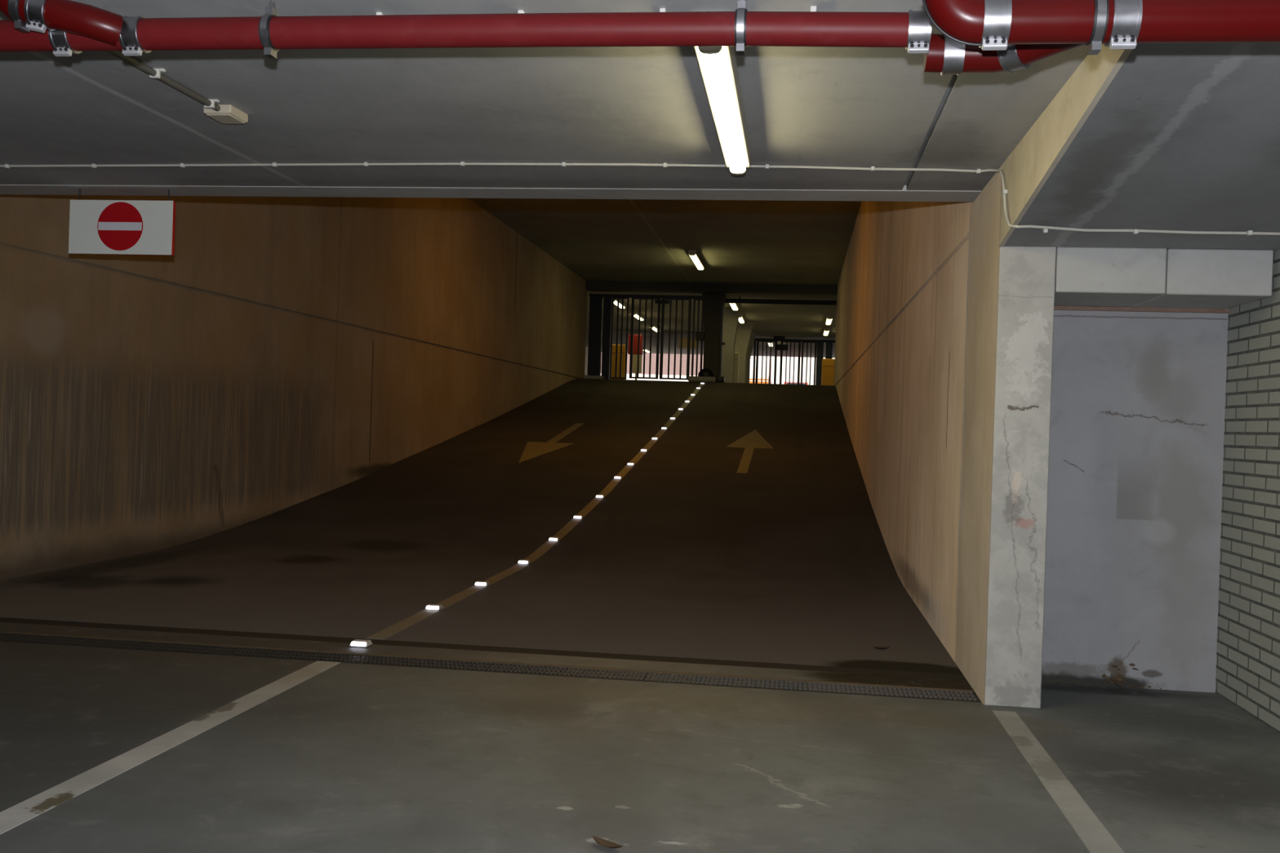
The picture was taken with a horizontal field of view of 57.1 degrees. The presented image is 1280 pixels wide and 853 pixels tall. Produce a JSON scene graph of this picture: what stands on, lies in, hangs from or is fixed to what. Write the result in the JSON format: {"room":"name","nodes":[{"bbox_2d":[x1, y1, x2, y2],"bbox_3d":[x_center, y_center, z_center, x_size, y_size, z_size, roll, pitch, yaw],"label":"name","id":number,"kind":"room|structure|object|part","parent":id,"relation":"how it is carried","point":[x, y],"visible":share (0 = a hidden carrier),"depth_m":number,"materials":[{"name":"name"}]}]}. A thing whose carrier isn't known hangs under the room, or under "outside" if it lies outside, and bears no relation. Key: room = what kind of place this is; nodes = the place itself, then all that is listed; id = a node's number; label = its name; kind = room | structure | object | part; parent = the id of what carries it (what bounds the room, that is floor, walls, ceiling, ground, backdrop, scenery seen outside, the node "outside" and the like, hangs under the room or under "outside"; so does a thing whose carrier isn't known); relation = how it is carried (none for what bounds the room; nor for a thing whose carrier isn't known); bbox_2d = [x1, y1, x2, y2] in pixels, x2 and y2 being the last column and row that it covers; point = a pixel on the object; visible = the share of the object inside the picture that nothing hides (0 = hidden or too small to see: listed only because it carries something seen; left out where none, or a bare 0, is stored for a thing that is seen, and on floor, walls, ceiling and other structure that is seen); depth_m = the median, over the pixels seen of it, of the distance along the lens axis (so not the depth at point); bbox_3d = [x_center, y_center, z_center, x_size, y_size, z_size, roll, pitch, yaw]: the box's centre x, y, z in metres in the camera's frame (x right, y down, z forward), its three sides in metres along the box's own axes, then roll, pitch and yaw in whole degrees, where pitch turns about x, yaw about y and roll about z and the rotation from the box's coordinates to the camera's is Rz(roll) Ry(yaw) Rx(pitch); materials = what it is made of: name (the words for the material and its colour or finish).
{"room":"parking garage","nodes":[
{"label":"parking garage","id":0,"kind":"room"},
{"bbox_2d":[0,194,587,580],"bbox_3d":[-3.780,-1.516,22.498,0.300,6.064,28.800,2,0,8],"label":"wall","id":1,"kind":"structure","parent":0,"point":[286,352],"depth_m":14.16,"materials":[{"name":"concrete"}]},
{"bbox_2d":[0,378,962,674],"bbox_3d":[0.164,0.183,22.253,7.893,3.130,29.040,2,0,8],"label":"ramp","id":2,"kind":"structure","parent":0,"point":[787,559],"depth_m":12.78,"materials":[{"name":"asphalt"}]},
{"bbox_2d":[366,382,706,639],"bbox_3d":[0.125,0.037,21.759,0.130,2.828,28.030,2,0,8],"label":"lane line","id":3,"kind":"object","parent":2,"relation":"on","point":[413,620],"visible":0.97,"depth_m":12.60,"materials":[{"name":"paint"}]},
{"bbox_2d":[425,604,443,609],"bbox_3d":[-1.600,1.402,9.146,0.118,0.030,0.111,2,0,8],"label":"stud","id":4,"kind":"object","parent":3,"relation":"on","point":[430,606],"visible":1,"depth_m":9.11,"materials":[{"name":"plastic"}]},
{"bbox_2d":[474,581,489,586],"bbox_3d":[-1.415,1.405,10.534,0.118,0.030,0.111,2,0,8],"label":"stud","id":5,"kind":"object","parent":3,"relation":"on","point":[477,583],"visible":1,"depth_m":10.49,"materials":[{"name":"plastic"}]},
{"bbox_2d":[517,559,530,564],"bbox_3d":[-1.198,1.397,12.160,0.118,0.033,0.111,2,0,8],"label":"stud","id":6,"kind":"object","parent":3,"relation":"on","point":[521,562],"visible":1,"depth_m":12.12,"materials":[{"name":"plastic"}]},
{"bbox_2d":[548,537,559,541],"bbox_3d":[-0.997,1.302,13.646,0.118,0.037,0.111,2,0,8],"label":"stud","id":7,"kind":"object","parent":3,"relation":"on","point":[554,539],"visible":1,"depth_m":13.60,"materials":[{"name":"plastic"}]},
{"bbox_2d":[573,515,583,518],"bbox_3d":[-0.794,1.160,15.133,0.118,0.038,0.111,2,0,8],"label":"stud","id":8,"kind":"object","parent":3,"relation":"on","point":[575,516],"visible":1,"depth_m":15.09,"materials":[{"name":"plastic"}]},
{"bbox_2d":[595,494,604,497],"bbox_3d":[-0.570,0.992,16.778,0.118,0.038,0.111,2,0,8],"label":"stud","id":9,"kind":"object","parent":3,"relation":"on","point":[597,495],"visible":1,"depth_m":16.73,"materials":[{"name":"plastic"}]},
{"bbox_2d":[518,422,583,462],"bbox_3d":[-1.666,0.273,22.582,0.900,0.700,5.570,2,0,8],"label":"direction arrow","id":10,"kind":"object","parent":2,"relation":"on","point":[532,449],"visible":1,"depth_m":21.88,"materials":[{"name":"paint"}]},
{"bbox_2d":[583,375,604,378],"bbox_3d":[-1.436,-1.503,36.637,0.611,0.160,0.350,2,0,8],"label":"kerb stone","id":11,"kind":"object","parent":2,"relation":"on","point":[584,376],"visible":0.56,"depth_m":36.47,"materials":[{"name":"concrete"}]},
{"bbox_2d":[586,293,704,380],"bbox_3d":[0.177,-2.771,36.723,3.680,2.700,0.340,2,0,8],"label":"gate","id":12,"kind":"object","parent":2,"relation":"on","point":[597,304],"visible":0.94,"depth_m":36.79,"materials":[{"name":"black metal"}]},
{"bbox_3d":[-1.407,-2.789,36.989,0.390,2.630,0.230,2,0,8],"label":"post","id":13,"kind":"part","parent":12,"relation":"part of","materials":[{"name":"metal"}]},
{"bbox_3d":[-1.045,-2.777,36.941,0.240,2.630,0.230,2,0,8],"label":"post","id":14,"kind":"part","parent":12,"relation":"part of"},
{"bbox_3d":[-0.647,-2.769,36.862,0.530,2.560,0.060,2,0,8],"label":"frame","id":15,"kind":"part","parent":12,"relation":"part of","materials":[{"name":"metal"}]},
{"bbox_3d":[0.156,-2.757,36.756,0.910,2.530,0.060,2,0,8],"label":"frame","id":16,"kind":"part","parent":12,"relation":"part of","materials":[{"name":"metal"}]},
{"bbox_3d":[0.231,-4.070,36.836,3.670,0.100,0.105,2,0,8],"label":"head rail","id":17,"kind":"part","parent":12,"relation":"part of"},
{"bbox_3d":[1.107,-2.725,36.629,0.930,2.530,0.060,2,0,8],"label":"frame","id":18,"kind":"part","parent":12,"relation":"part of","materials":[{"name":"metal"}]},
{"bbox_3d":[1.792,-2.727,36.538,0.330,2.480,0.060,2,0,8],"label":"frame","id":19,"kind":"part","parent":12,"relation":"part of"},
{"bbox_2d":[688,376,724,382],"bbox_3d":[2.035,-1.454,36.110,1.110,0.188,0.520,2,0,8],"label":"curb","id":20,"kind":"object","parent":2,"relation":"on","point":[695,379],"visible":0.86,"depth_m":35.93,"materials":[{"name":"concrete"}]},
{"bbox_2d":[697,368,713,377],"bbox_3d":[2.023,-1.659,36.152,0.480,0.258,0.384,2,0,8],"label":"bollard","id":21,"kind":"object","parent":20,"relation":"on","point":[705,371],"visible":0.94,"depth_m":36.02,"materials":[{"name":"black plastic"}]},
{"bbox_2d":[719,304,724,376],"bbox_3d":[2.546,-2.648,36.236,0.150,2.228,0.100,2,0,8],"label":"gate post","id":22,"kind":"object","parent":20,"relation":"on","point":[722,343],"visible":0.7,"depth_m":36.19,"materials":[{"name":"black metal"}]},
{"bbox_2d":[725,429,773,473],"bbox_3d":[2.044,0.411,21.972,0.900,0.715,5.700,2,0,8],"label":"direction arrow","id":23,"kind":"object","parent":2,"relation":"on","point":[753,440],"visible":1,"depth_m":22.36,"materials":[{"name":"paint"}]},
{"bbox_2d":[874,646,890,649],"bbox_3d":[1.660,1.520,8.069,0.130,0.017,0.051,2,0,-15],"label":"fallen leaf","id":24,"kind":"object","parent":2,"relation":"on","point":[881,648],"visible":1,"depth_m":8.07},
{"bbox_2d":[0,184,981,201],"bbox_3d":[-2.864,-1.739,8.068,10.081,0.255,0.339,2,0,8],"label":"beam","id":25,"kind":"structure","parent":0,"point":[904,195],"depth_m":7.79,"materials":[{"name":"concrete"}]},
{"bbox_2d":[68,188,175,255],"bbox_3d":[-3.559,-1.407,8.083,0.759,0.449,0.038,2,0,8],"label":"no entry sign","id":26,"kind":"object","parent":25,"relation":"hanging from","point":[96,227],"visible":1,"depth_m":8.07,"materials":[{"name":"white plastic"}]},
{"bbox_3d":[-3.559,-1.367,8.088,0.759,0.370,0.030,2,0,8],"label":"frame","id":27,"kind":"part","parent":26,"relation":"part of","materials":[{"name":"metal"}]},
{"bbox_2d":[0,0,1088,191],"bbox_3d":[-2.928,-1.726,1.123,11.788,0.250,13.447,2,0,8],"label":"ceiling","id":28,"kind":"structure","parent":0,"point":[826,106],"depth_m":5.71,"materials":[{"name":"concrete"}]},
{"bbox_2d":[0,0,122,45],"bbox_3d":[-1.885,-1.408,3.779,0.448,0.334,0.130,2,0,-5],"label":"pipe","id":29,"kind":"object","parent":28,"relation":"attached to","point":[71,16],"visible":1,"depth_m":3.74,"materials":[{"name":"red metal"}]},
{"bbox_3d":[-1.926,-1.276,3.754,0.061,0.037,0.025,2,0,2],"label":"bolt plate","id":30,"kind":"part","parent":29,"relation":"part of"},
{"bbox_2d":[106,50,220,111],"bbox_3d":[-2.322,-1.566,3.817,0.067,0.040,3.949,2,0,8],"label":"conduit","id":31,"kind":"object","parent":28,"relation":"attached to","point":[153,73],"visible":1,"depth_m":5.28,"materials":[{"name":"white plastic"}]},
{"bbox_2d":[203,104,248,123],"bbox_3d":[-2.066,-1.558,5.872,0.145,0.052,0.190,2,0,8],"label":"junction box","id":32,"kind":"object","parent":28,"relation":"attached to","point":[228,113],"visible":0.98,"depth_m":5.82,"materials":[{"name":"plastic"}]},
{"bbox_3d":[-2.066,-1.537,5.872,0.125,0.009,0.170,2,0,8],"label":"lid","id":33,"kind":"part","parent":32,"relation":"part of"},
{"bbox_2d":[0,0,932,58],"bbox_3d":[-1.535,-1.377,3.838,4.855,0.370,0.117,2,0,8],"label":"pipe","id":34,"kind":"object","parent":28,"relation":"attached to","point":[741,28],"visible":0.96,"depth_m":3.65,"materials":[{"name":"metal"}]},
{"bbox_3d":[-1.897,-1.232,3.867,0.058,0.028,0.024,2,0,8],"label":"bolt plate","id":35,"kind":"part","parent":34,"relation":"part of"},
{"bbox_3d":[-1.654,-1.224,3.835,0.062,0.028,0.024,2,0,8],"label":"bolt plate","id":36,"kind":"part","parent":34,"relation":"part of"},
{"bbox_3d":[-1.183,-1.444,3.792,0.024,0.210,0.021,2,0,8],"label":"hanger rod","id":37,"kind":"part","parent":34,"relation":"part of","materials":[{"name":"metal"}]},
{"bbox_3d":[0.829,-1.127,3.504,0.062,0.028,0.024,2,0,8],"label":"bolt plate","id":38,"kind":"part","parent":34,"relation":"part of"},
{"bbox_2d":[923,33,1084,75],"bbox_3d":[1.151,-1.153,3.499,0.634,0.161,0.220,2,0,35],"label":"pipe","id":39,"kind":"object","parent":34,"relation":"attached to","point":[945,55],"visible":0.41,"depth_m":3.55,"materials":[{"name":"red metal"}]},
{"bbox_2d":[375,5,816,14],"bbox_3d":[-0.250,-1.509,4.339,3.900,0.021,0.120,2,0,8],"label":"cable","id":40,"kind":"object","parent":28,"relation":"attached to","point":[813,8],"visible":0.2,"depth_m":4.24,"materials":[{"name":"white plastic"}]},
{"bbox_2d":[0,161,1279,235],"bbox_3d":[-2.292,-1.375,6.946,11.534,0.437,0.596,2,0,8],"label":"conduit","id":41,"kind":"object","parent":28,"relation":"attached to","point":[1004,192],"visible":1,"depth_m":6.74,"materials":[{"name":"white plastic"}]},
{"bbox_2d":[693,45,751,174],"bbox_3d":[0.392,-1.429,5.302,0.129,0.145,2.110,2,0,8],"label":"ceiling lamp","id":42,"kind":"object","parent":28,"relation":"attached to","point":[717,64],"visible":0.77,"depth_m":5.02,"materials":[{"name":"plastic"}]},
{"bbox_2d":[922,0,1279,54],"bbox_3d":[1.865,-1.201,2.982,2.248,0.492,0.137,2,0,8],"label":"pipe","id":43,"kind":"object","parent":28,"relation":"attached to","point":[988,24],"visible":1,"depth_m":3.03,"materials":[{"name":"red metal"}]},
{"bbox_3d":[0.930,-1.002,3.084,0.064,0.028,0.024,2,0,8],"label":"bolt plate","id":44,"kind":"part","parent":43,"relation":"part of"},
{"bbox_3d":[1.249,-0.991,3.042,0.064,0.028,0.024,2,0,8],"label":"bolt plate","id":45,"kind":"part","parent":43,"relation":"part of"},
{"bbox_2d":[584,346,588,375],"bbox_3d":[-4.641,-3.008,53.082,0.400,2.770,32.000,2,0,8],"label":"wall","id":46,"kind":"structure","parent":0,"point":[586,347],"depth_m":64.28,"materials":[{"name":"concrete"}]},
{"bbox_2d":[0,622,1279,852],"bbox_3d":[-2.997,1.524,1.227,11.838,0.250,13.647,2,0,8],"label":"floor","id":47,"kind":"structure","parent":0,"point":[348,757],"depth_m":5.21,"materials":[{"name":"concrete"}]},
{"bbox_2d":[0,661,340,835],"bbox_3d":[-2.204,1.416,4.722,0.145,0.007,4.786,2,0,8],"label":"lane line","id":48,"kind":"object","parent":47,"relation":"on","point":[30,808],"visible":1,"depth_m":5.09,"materials":[{"name":"paint"}]},
{"bbox_2d":[349,639,372,647],"bbox_3d":[-1.804,1.399,7.610,0.118,0.030,0.111,2,0,8],"label":"stud","id":49,"kind":"object","parent":47,"relation":"on","point":[357,642],"visible":1,"depth_m":7.57,"materials":[{"name":"plastic"}]},
{"bbox_2d":[0,617,966,679],"bbox_3d":[-2.991,1.507,7.936,10.080,0.249,0.170,2,0,8],"label":"strip","id":50,"kind":"object","parent":47,"relation":"in","point":[525,651],"visible":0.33,"depth_m":7.66,"materials":[{"name":"rubber"}]},
{"bbox_2d":[0,631,980,702],"bbox_3d":[-1.870,1.463,7.253,7.663,0.090,0.300,2,0,8],"label":"channel","id":51,"kind":"object","parent":47,"relation":"in","point":[476,660],"depth_m":7.14,"materials":[{"name":"metal"}]},
{"bbox_3d":[-4.236,1.357,7.566,0.953,0.028,0.246,2,0,8],"label":"drain grate","id":52,"kind":"part","parent":51,"relation":"part of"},
{"bbox_3d":[-3.288,1.389,7.439,0.953,0.028,0.246,2,0,8],"label":"drain grate","id":53,"kind":"part","parent":51,"relation":"part of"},
{"bbox_3d":[-2.340,1.421,7.313,0.953,0.028,0.246,2,0,8],"label":"drain grate","id":54,"kind":"part","parent":51,"relation":"part of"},
{"bbox_3d":[-1.391,1.452,7.187,0.953,0.028,0.246,2,0,8],"label":"drain grate","id":55,"kind":"part","parent":51,"relation":"part of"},
{"bbox_3d":[-0.443,1.484,7.061,0.953,0.028,0.246,2,0,8],"label":"drain grate","id":56,"kind":"part","parent":51,"relation":"part of","materials":[{"name":"metal"}]},
{"bbox_3d":[0.505,1.516,6.934,0.953,0.028,0.246,2,0,8],"label":"drain grate","id":57,"kind":"part","parent":51,"relation":"part of","materials":[{"name":"metal"}]},
{"bbox_3d":[1.453,1.547,6.808,0.953,0.028,0.246,2,0,8],"label":"drain grate","id":58,"kind":"part","parent":51,"relation":"part of","materials":[{"name":"metal"}]},
{"bbox_2d":[592,835,622,848],"bbox_3d":[-0.114,1.469,4.139,0.140,0.022,0.051,2,0,39],"label":"fallen leaf","id":59,"kind":"object","parent":47,"relation":"on","point":[601,842],"visible":1,"depth_m":4.16,"materials":[{"name":"plant"}]},
{"bbox_2d":[955,165,1001,705],"bbox_3d":[2.185,0.049,7.096,0.300,3.010,1.185,2,0,8],"label":"wall pier","id":60,"kind":"object","parent":47,"relation":"on","point":[984,227],"visible":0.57,"depth_m":7.03,"materials":[{"name":"concrete"}]},
{"bbox_2d":[991,710,1124,852],"bbox_3d":[1.705,1.546,4.360,0.125,0.007,4.100,2,0,8],"label":"floor line","id":61,"kind":"object","parent":47,"relation":"on","point":[1095,837],"visible":1,"depth_m":5.01,"materials":[{"name":"paint"}]},
{"bbox_2d":[1053,662,1161,689],"bbox_3d":[2.815,1.495,7.102,0.634,0.143,0.080,2,0,8],"label":"leaf litter","id":62,"kind":"object","parent":47,"relation":"on","point":[1118,680],"visible":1,"depth_m":7.08,"materials":[{"name":"plant"}]},
{"bbox_2d":[469,198,861,284],"bbox_3d":[0.280,-4.539,21.936,8.293,0.250,28.253,2,0,8],"label":"ceiling","id":63,"kind":"structure","parent":0,"point":[771,242],"depth_m":27.25,"materials":[{"name":"concrete"}]},
{"bbox_2d":[688,249,704,270],"bbox_3d":[1.477,-4.325,30.631,0.194,0.145,2.700,2,0,8],"label":"ceiling lamp","id":64,"kind":"object","parent":63,"relation":"attached to","point":[693,254],"visible":1,"depth_m":30.20,"materials":[{"name":"plastic"}]},
{"bbox_2d":[689,255,703,270],"bbox_3d":[1.476,-4.273,30.631,0.150,0.038,2.610,2,0,8],"label":"diffuser","id":65,"kind":"object","parent":64,"relation":"attached to","point":[696,260],"depth_m":30.60,"materials":[{"name":"plastic"}]},
{"bbox_2d":[585,290,836,358],"bbox_3d":[4.543,-4.213,52.013,21.000,0.250,31.700,2,0,8],"label":"ceiling","id":66,"kind":"structure","parent":0,"point":[767,318],"depth_m":45.01,"materials":[{"name":"concrete"}]},
{"bbox_2d":[613,298,626,308],"bbox_3d":[-0.746,-4.157,39.602,0.214,0.145,2.300,2,0,8],"label":"ceiling lamp","id":67,"kind":"object","parent":66,"relation":"attached to","point":[615,300],"visible":0.65,"depth_m":39.56,"materials":[{"name":"plastic"}]},
{"bbox_2d":[630,311,644,320],"bbox_3d":[-0.089,-4.147,44.155,0.214,0.145,2.300,2,0,8],"label":"ceiling lamp","id":68,"kind":"object","parent":66,"relation":"attached to","point":[636,313],"visible":0.58,"depth_m":43.67,"materials":[{"name":"plastic"}]},
{"bbox_2d":[634,314,643,320],"bbox_3d":[-0.091,-4.096,44.155,0.170,0.038,2.210,2,0,8],"label":"diffuser","id":69,"kind":"object","parent":68,"relation":"attached to","point":[637,316],"depth_m":44.20,"materials":[{"name":"plastic"}]},
{"bbox_2d":[648,324,660,332],"bbox_3d":[0.623,-4.138,49.508,0.214,0.145,2.300,2,0,8],"label":"ceiling lamp","id":70,"kind":"object","parent":66,"relation":"attached to","point":[654,326],"visible":0.83,"depth_m":48.88,"materials":[{"name":"plastic"}]},
{"bbox_2d":[586,329,835,337],"bbox_3d":[4.511,-4.058,51.815,21.000,0.060,0.300,2,0,8],"label":"beam","id":71,"kind":"structure","parent":66,"relation":"attached to","point":[628,331],"depth_m":51.55,"materials":[{"name":"concrete"}]},
{"bbox_2d":[679,337,697,348],"bbox_3d":[2.122,-3.787,51.906,0.800,0.680,0.050,2,0,8],"label":"hanging sign","id":72,"kind":"object","parent":71,"relation":"hanging from","point":[684,340],"visible":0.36,"depth_m":51.89,"materials":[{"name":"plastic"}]},
{"bbox_2d":[728,302,738,310],"bbox_3d":[3.105,-4.029,38.988,0.214,0.145,2.300,2,0,8],"label":"ceiling lamp","id":73,"kind":"object","parent":66,"relation":"attached to","point":[734,306],"visible":0.75,"depth_m":38.91,"materials":[{"name":"plastic"}]},
{"bbox_2d":[738,313,745,323],"bbox_3d":[3.752,-4.020,43.846,0.214,0.145,2.300,2,0,8],"label":"ceiling lamp","id":74,"kind":"object","parent":66,"relation":"attached to","point":[741,319],"visible":0.73,"depth_m":43.56,"materials":[{"name":"plastic"}]},
{"bbox_2d":[738,316,744,323],"bbox_3d":[3.750,-3.968,43.846,0.170,0.038,2.210,2,0,8],"label":"diffuser","id":75,"kind":"object","parent":74,"relation":"attached to","point":[741,319],"depth_m":43.84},
{"bbox_2d":[724,296,836,305],"bbox_3d":[5.805,-3.892,36.561,6.400,0.228,0.140,2,0,8],"label":"pipe","id":76,"kind":"object","parent":66,"relation":"hanging from","point":[739,300],"visible":0.48,"depth_m":36.69,"materials":[{"name":"black plastic"}]},
{"bbox_2d":[822,327,829,335],"bbox_3d":[7.674,-3.902,48.468,0.214,0.145,2.300,2,0,8],"label":"ceiling lamp","id":77,"kind":"object","parent":66,"relation":"attached to","point":[826,330],"visible":1,"depth_m":47.68,"materials":[{"name":"plastic"}]},
{"bbox_2d":[825,315,832,324],"bbox_3d":[6.958,-3.913,43.318,0.214,0.145,2.300,2,0,8],"label":"ceiling lamp","id":78,"kind":"object","parent":66,"relation":"attached to","point":[829,317],"visible":1,"depth_m":42.66,"materials":[{"name":"plastic"}]},
{"bbox_2d":[826,318,831,324],"bbox_3d":[6.957,-3.861,43.318,0.170,0.038,2.210,2,0,8],"label":"diffuser","id":79,"kind":"object","parent":78,"relation":"attached to","point":[828,321],"depth_m":43.17,"materials":[{"name":"plastic"}]},
{"bbox_2d":[585,280,837,295],"bbox_3d":[2.427,-4.373,36.083,21.000,0.514,0.440,2,0,8],"label":"beam","id":80,"kind":"structure","parent":0,"point":[605,286],"depth_m":35.93,"materials":[{"name":"concrete"}]},
{"bbox_2d":[702,293,725,377],"bbox_3d":[2.263,-2.737,36.627,0.716,2.770,0.500,2,0,8],"label":"pillar hall","id":81,"kind":"structure","parent":0,"point":[712,302],"depth_m":36.38,"materials":[{"name":"concrete"}]},
{"bbox_2d":[720,308,739,382],"bbox_3d":[3.055,-2.723,41.212,0.776,2.770,0.500,2,0,8],"label":"pillar hall","id":82,"kind":"structure","parent":0,"point":[731,317],"depth_m":40.96,"materials":[{"name":"concrete"}]},
{"bbox_2d":[734,321,753,382],"bbox_3d":[3.913,-2.707,46.142,0.992,2.770,0.500,2,0,8],"label":"pillar hall","id":83,"kind":"structure","parent":0,"point":[744,330],"depth_m":45.88,"materials":[{"name":"concrete"}]},
{"bbox_2d":[745,332,755,382],"bbox_3d":[4.543,-2.700,51.254,0.893,2.770,0.400,2,0,8],"label":"pillar hall","id":84,"kind":"structure","parent":0,"point":[753,335],"depth_m":51.03,"materials":[{"name":"concrete"}]},
{"bbox_2d":[834,200,972,662],"bbox_3d":[4.172,-1.251,21.694,0.300,6.064,28.295,2,0,8],"label":"wall","id":85,"kind":"structure","parent":0,"point":[902,295],"depth_m":11.26,"materials":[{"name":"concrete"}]},
{"bbox_2d":[955,212,970,625],"bbox_3d":[2.126,-0.050,7.702,0.022,2.700,0.020,2,0,8],"label":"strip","id":86,"kind":"object","parent":85,"relation":"attached to","point":[970,212],"visible":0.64,"depth_m":7.70,"materials":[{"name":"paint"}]},
{"bbox_2d":[984,246,1056,708],"bbox_3d":[2.134,0.279,6.747,0.301,2.549,0.500,2,0,8],"label":"pillar","id":87,"kind":"structure","parent":0,"point":[1027,274],"depth_m":6.50,"materials":[{"name":"paint"}]},
{"bbox_2d":[1053,247,1166,306],"bbox_3d":[2.628,-0.856,6.800,0.576,0.249,0.723,2,0,8],"label":"lintel block","id":88,"kind":"object","parent":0,"point":[1099,277],"visible":0.76,"depth_m":6.45,"materials":[{"name":"concrete"}]},
{"bbox_2d":[1041,307,1228,693],"bbox_3d":[2.932,0.278,7.224,1.154,2.600,0.198,2,0,8],"label":"wall","id":89,"kind":"structure","parent":0,"point":[1138,400],"depth_m":7.12,"materials":[{"name":"paint"}]},
{"bbox_2d":[1053,306,1230,313],"bbox_3d":[2.949,-0.708,7.107,1.150,0.023,0.031,2,0,8],"label":"strip","id":90,"kind":"object","parent":89,"relation":"attached to","point":[1055,308],"visible":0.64,"depth_m":7.08,"materials":[{"name":"metal"}]},
{"bbox_2d":[1003,42,1279,253],"bbox_3d":[2.664,-1.293,4.985,1.698,0.866,4.813,2,0,8],"label":"ceiling","id":91,"kind":"structure","parent":0,"point":[1183,136],"depth_m":5.07,"materials":[{"name":"concrete"}]},
{"bbox_2d":[998,43,1132,247],"bbox_3d":[1.754,-1.236,4.621,0.026,0.477,3.852,2,0,8],"label":"ceiling beam","id":92,"kind":"structure","parent":91,"relation":"attached to","point":[1025,171],"depth_m":5.21,"materials":[{"name":"paint"}]},
{"bbox_2d":[1129,248,1273,308],"bbox_3d":[3.186,-0.835,6.724,0.540,0.248,0.725,2,0,8],"label":"lintel block","id":93,"kind":"object","parent":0,"point":[1196,278],"visible":0.86,"depth_m":6.38,"materials":[{"name":"concrete"}]},
{"bbox_2d":[1215,248,1279,733],"bbox_3d":[2.747,0.089,0.465,0.250,3.000,13.647,2,0,8],"label":"brick wall","id":94,"kind":"structure","parent":0,"point":[1247,673],"depth_m":6.58,"materials":[{"name":"brick"}]},
{"bbox_3d":[4.464,-1.219,52.169,21.000,0.200,31.400,2,0,8],"label":"floor","id":95,"kind":"structure","parent":0,"visible":0},
{"bbox_2d":[609,344,626,379],"bbox_3d":[-0.727,-2.103,39.691,0.510,1.290,0.512,2,0,8],"label":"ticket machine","id":96,"kind":"object","parent":95,"relation":"on","point":[613,366],"visible":0.48,"depth_m":39.45,"materials":[{"name":"yellow metal"}]},
{"bbox_2d":[627,334,643,380],"bbox_3d":[-0.183,-2.463,44.593,0.530,2.020,0.350,2,0,8],"label":"tall cabinet","id":97,"kind":"object","parent":95,"relation":"on","point":[635,344],"visible":0.77,"depth_m":44.43,"materials":[{"name":"red metal"}]},
{"bbox_2d":[733,351,739,382],"bbox_3d":[3.510,-2.033,43.515,0.260,1.410,0.412,2,0,8],"label":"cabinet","id":98,"kind":"object","parent":95,"relation":"on","point":[736,354],"visible":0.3,"depth_m":43.32,"materials":[{"name":"beige metal"}]},
{"bbox_2d":[749,336,835,385],"bbox_3d":[6.823,-2.625,52.483,4.900,2.765,0.440,2,0,8],"label":"gate","id":99,"kind":"object","parent":95,"relation":"on","point":[819,350],"visible":0.6,"depth_m":52.50,"materials":[{"name":"black metal"}]},
{"bbox_3d":[4.825,-2.610,52.830,0.690,2.520,0.060,2,0,8],"label":"frame","id":100,"kind":"part","parent":99,"relation":"part of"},
{"bbox_3d":[5.652,-2.582,52.720,0.920,2.520,0.060,2,0,8],"label":"frame","id":101,"kind":"part","parent":99,"relation":"part of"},
{"bbox_3d":[6.697,-2.547,52.581,0.890,2.520,0.060,2,0,8],"label":"frame","id":102,"kind":"part","parent":99,"relation":"part of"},
{"bbox_3d":[6.886,-3.852,52.646,4.900,0.100,0.105,2,0,8],"label":"head rail","id":103,"kind":"part","parent":99,"relation":"part of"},
{"bbox_3d":[7.510,-2.520,52.472,0.650,2.520,0.060,2,0,8],"label":"frame","id":104,"kind":"part","parent":99,"relation":"part of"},
{"bbox_3d":[7.994,-2.499,52.433,0.300,2.590,0.230,2,0,8],"label":"post","id":105,"kind":"part","parent":99,"relation":"part of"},
{"bbox_3d":[8.385,-2.486,52.381,0.290,2.590,0.230,2,0,8],"label":"post","id":106,"kind":"part","parent":99,"relation":"part of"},
{"bbox_2d":[821,358,835,385],"bbox_3d":[6.982,-1.859,43.708,0.460,1.290,0.512,2,0,8],"label":"ticket machine","id":107,"kind":"object","parent":95,"relation":"on","point":[828,365],"visible":0.73,"depth_m":43.46,"materials":[{"name":"yellow metal"}]},
{"label":"outside","id":108,"kind":"structure","parent":0,"visible":0},
{"bbox_3d":[11.780,-1.011,88.219,80.000,0.280,42.000,2,0,8],"label":"street","id":109,"kind":"object","parent":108,"visible":0},
{"bbox_2d":[600,353,703,381],"bbox_3d":[-7.107,-6.354,81.108,24.100,9.190,5.100,2,0,8],"label":"building","id":110,"kind":"structure","parent":109,"relation":"on","point":[653,363],"depth_m":77.43,"materials":[{"name":"white"}]},
{"bbox_2d":[749,359,772,383],"bbox_3d":[7.188,-2.638,72.656,1.850,2.750,5.370,2,0,8],"label":"van","id":111,"kind":"object","parent":109,"relation":"on","point":[759,374],"visible":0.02,"depth_m":69.98,"materials":[{"name":"white paint"}]},
{"bbox_2d":[768,356,771,383],"bbox_3d":[7.589,-3.085,68.806,0.120,3.690,0.120,2,0,8],"label":"pole","id":112,"kind":"object","parent":109,"relation":"on","point":[769,357],"visible":0.21,"depth_m":68.76,"materials":[{"name":"metal"}]},
{"bbox_2d":[750,355,835,385],"bbox_3d":[20.323,-5.441,78.495,30.800,9.190,5.040,2,0,8],"label":"building","id":113,"kind":"structure","parent":109,"relation":"on","point":[778,363],"depth_m":77.37,"materials":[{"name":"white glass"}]},
{"bbox_2d":[783,381,808,384],"bbox_3d":[9.450,-1.950,71.396,1.980,1.530,4.070,2,0,8],"label":"car","id":114,"kind":"object","parent":109,"relation":"on","point":[787,382],"visible":0.05,"depth_m":71.07,"materials":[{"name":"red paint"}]}
]}

